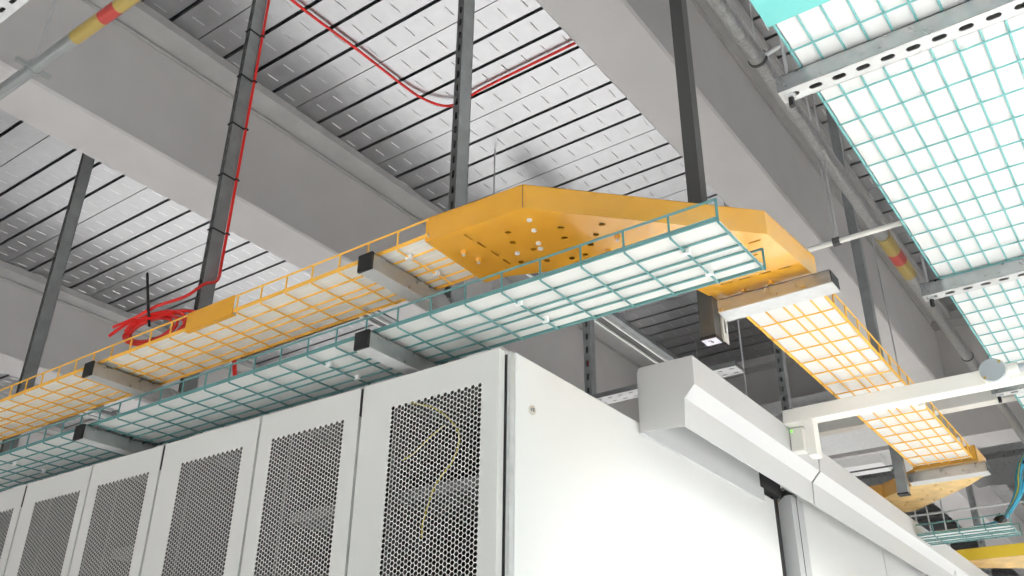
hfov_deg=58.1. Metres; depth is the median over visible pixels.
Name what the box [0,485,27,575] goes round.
door
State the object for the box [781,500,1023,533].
rod
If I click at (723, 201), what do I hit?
hanging rod
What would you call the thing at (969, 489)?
post
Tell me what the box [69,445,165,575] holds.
door
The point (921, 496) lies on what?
tray elbow
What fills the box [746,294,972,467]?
wire tray
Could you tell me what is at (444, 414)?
cable
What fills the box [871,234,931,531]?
rod
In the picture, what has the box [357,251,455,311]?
bracket
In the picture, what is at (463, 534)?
door
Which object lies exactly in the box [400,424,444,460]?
cable
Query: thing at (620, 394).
channel
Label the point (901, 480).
post
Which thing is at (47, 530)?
door
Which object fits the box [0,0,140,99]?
pipe
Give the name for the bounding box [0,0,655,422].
beam
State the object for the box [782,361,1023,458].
support arm
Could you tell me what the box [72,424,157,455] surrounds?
bracket
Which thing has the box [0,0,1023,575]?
ceiling
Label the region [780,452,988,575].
housing
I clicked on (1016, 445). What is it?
ventilation duct
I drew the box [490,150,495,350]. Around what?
hanging rod
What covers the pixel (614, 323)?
rail
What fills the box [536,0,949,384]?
beam
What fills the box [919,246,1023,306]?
support bar
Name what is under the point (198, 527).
door
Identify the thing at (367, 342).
bracket
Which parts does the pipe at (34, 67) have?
hanger rod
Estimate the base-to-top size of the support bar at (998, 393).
2.591 m
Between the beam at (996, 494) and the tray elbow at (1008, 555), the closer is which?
the tray elbow at (1008, 555)
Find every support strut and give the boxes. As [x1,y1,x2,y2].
[168,0,266,443]
[669,0,729,346]
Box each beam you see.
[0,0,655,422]
[0,260,330,435]
[0,424,125,488]
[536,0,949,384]
[890,460,1023,575]
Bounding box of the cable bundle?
[931,453,1023,531]
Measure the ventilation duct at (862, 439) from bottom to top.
0.540 m
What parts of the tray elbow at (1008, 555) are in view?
plate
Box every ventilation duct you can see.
[760,391,887,455]
[777,448,1023,500]
[891,441,1023,468]
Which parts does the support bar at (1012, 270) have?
threaded rod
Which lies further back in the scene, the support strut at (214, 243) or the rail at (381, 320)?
the rail at (381, 320)
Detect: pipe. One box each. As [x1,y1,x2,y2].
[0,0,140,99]
[704,0,1023,442]
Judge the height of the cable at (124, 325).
0.303 m
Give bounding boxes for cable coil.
[122,310,186,345]
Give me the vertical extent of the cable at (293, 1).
0.041 m
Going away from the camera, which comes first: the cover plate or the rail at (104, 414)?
the cover plate
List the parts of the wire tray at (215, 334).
joint plate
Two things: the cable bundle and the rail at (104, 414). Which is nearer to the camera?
the cable bundle
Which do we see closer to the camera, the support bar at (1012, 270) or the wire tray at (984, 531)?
the support bar at (1012, 270)
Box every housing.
[637,355,819,504]
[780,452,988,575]
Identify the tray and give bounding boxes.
[0,0,28,22]
[0,198,765,490]
[0,218,475,440]
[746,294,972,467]
[773,0,1023,409]
[915,513,1021,545]
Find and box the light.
[781,453,891,487]
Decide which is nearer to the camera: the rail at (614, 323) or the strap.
the strap
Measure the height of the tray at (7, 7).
2.500 m
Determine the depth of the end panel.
3.42 m
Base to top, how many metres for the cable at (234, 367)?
0.206 m
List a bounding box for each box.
[789,427,807,454]
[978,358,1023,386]
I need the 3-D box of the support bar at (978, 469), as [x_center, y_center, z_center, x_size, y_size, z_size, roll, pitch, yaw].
[2.564,1.093,5.417,0.436,0.058,0.090,-18,-33,31]
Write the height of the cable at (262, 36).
2.426 m
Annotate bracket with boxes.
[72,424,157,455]
[82,360,180,401]
[353,329,438,374]
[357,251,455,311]
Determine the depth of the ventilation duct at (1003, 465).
14.12 m
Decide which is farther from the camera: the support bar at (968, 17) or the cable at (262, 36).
the cable at (262, 36)
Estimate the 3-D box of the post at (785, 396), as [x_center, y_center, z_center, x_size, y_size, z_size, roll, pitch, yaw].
[2.142,0.660,7.317,0.140,3.300,0.150,-18,-33,31]
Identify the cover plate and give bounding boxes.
[750,0,830,26]
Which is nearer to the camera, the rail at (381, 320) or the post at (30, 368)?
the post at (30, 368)
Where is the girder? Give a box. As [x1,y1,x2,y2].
[723,310,1023,462]
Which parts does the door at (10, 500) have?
perforated panel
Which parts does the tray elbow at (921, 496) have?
plate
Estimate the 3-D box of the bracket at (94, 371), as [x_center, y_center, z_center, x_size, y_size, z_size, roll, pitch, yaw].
[-1.767,0.466,4.359,0.072,0.069,0.523,-18,-33,31]
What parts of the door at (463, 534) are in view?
mounting rail, perforated panel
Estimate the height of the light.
0.108 m
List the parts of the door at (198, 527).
mounting rail, perforated panel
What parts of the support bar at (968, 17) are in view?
threaded rod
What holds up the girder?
attached to the ceiling
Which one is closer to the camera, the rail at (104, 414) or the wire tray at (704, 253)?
the wire tray at (704, 253)
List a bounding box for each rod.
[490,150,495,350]
[723,201,747,396]
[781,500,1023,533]
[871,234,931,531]
[939,499,956,575]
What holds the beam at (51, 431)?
attached to the ceiling
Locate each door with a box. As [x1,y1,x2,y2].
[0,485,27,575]
[4,466,99,575]
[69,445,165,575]
[141,417,261,575]
[240,388,362,575]
[347,348,507,575]
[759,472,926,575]
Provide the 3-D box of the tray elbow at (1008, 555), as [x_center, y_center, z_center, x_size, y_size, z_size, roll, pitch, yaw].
[4.257,2.318,7.928,2.200,0.100,0.610,-18,-33,31]
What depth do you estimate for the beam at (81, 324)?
9.77 m
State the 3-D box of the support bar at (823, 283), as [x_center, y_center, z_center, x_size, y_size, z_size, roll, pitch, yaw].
[0.988,0.031,3.436,0.437,0.054,0.090,-18,-33,31]
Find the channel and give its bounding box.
[592,360,743,403]
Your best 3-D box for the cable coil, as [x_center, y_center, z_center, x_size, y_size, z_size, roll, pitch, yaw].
[-1.751,0.199,4.534,0.558,0.242,0.096,-21,-35,35]
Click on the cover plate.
(772, 12)
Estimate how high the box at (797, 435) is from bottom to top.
0.115 m
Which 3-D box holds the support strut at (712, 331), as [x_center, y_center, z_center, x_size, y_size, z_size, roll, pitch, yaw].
[0.779,-1.134,4.221,0.140,3.040,0.154,-18,-33,31]
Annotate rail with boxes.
[79,407,189,437]
[360,310,465,358]
[526,271,697,363]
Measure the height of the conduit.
2.419 m
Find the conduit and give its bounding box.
[799,60,905,251]
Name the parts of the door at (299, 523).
mounting rail, perforated panel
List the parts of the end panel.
corner post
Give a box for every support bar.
[717,269,839,321]
[775,0,1023,107]
[907,461,990,485]
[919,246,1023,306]
[988,351,1023,402]
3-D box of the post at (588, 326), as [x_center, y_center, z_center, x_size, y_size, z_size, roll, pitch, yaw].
[0.421,1.507,4.564,0.140,3.500,0.130,-18,-33,31]
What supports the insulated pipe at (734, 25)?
hanging from the ceiling
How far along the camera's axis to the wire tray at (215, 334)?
3.90 m
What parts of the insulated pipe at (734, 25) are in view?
hanger rod, arm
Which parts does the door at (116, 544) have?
mounting rail, perforated panel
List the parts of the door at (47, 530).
mounting rail, perforated panel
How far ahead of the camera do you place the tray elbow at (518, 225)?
3.17 m
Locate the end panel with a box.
[505,351,782,575]
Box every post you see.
[0,153,94,491]
[440,0,474,364]
[583,319,596,398]
[764,271,793,494]
[819,91,910,496]
[965,484,992,575]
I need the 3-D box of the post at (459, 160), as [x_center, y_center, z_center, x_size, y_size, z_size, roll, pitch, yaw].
[-0.226,-1.009,4.309,0.140,3.200,0.158,-18,-33,31]
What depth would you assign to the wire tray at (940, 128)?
3.28 m
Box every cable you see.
[108,309,195,336]
[112,0,269,327]
[232,359,236,375]
[290,0,575,106]
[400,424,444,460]
[411,402,459,537]
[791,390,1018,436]
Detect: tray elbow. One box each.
[425,184,816,299]
[777,445,985,511]
[955,543,1023,567]
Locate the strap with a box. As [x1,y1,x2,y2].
[146,272,150,326]
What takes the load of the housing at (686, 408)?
attached to the end panel
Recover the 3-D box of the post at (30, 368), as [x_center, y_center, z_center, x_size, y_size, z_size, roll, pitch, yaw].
[-3.014,-0.094,6.101,0.140,3.200,0.158,-18,-33,31]

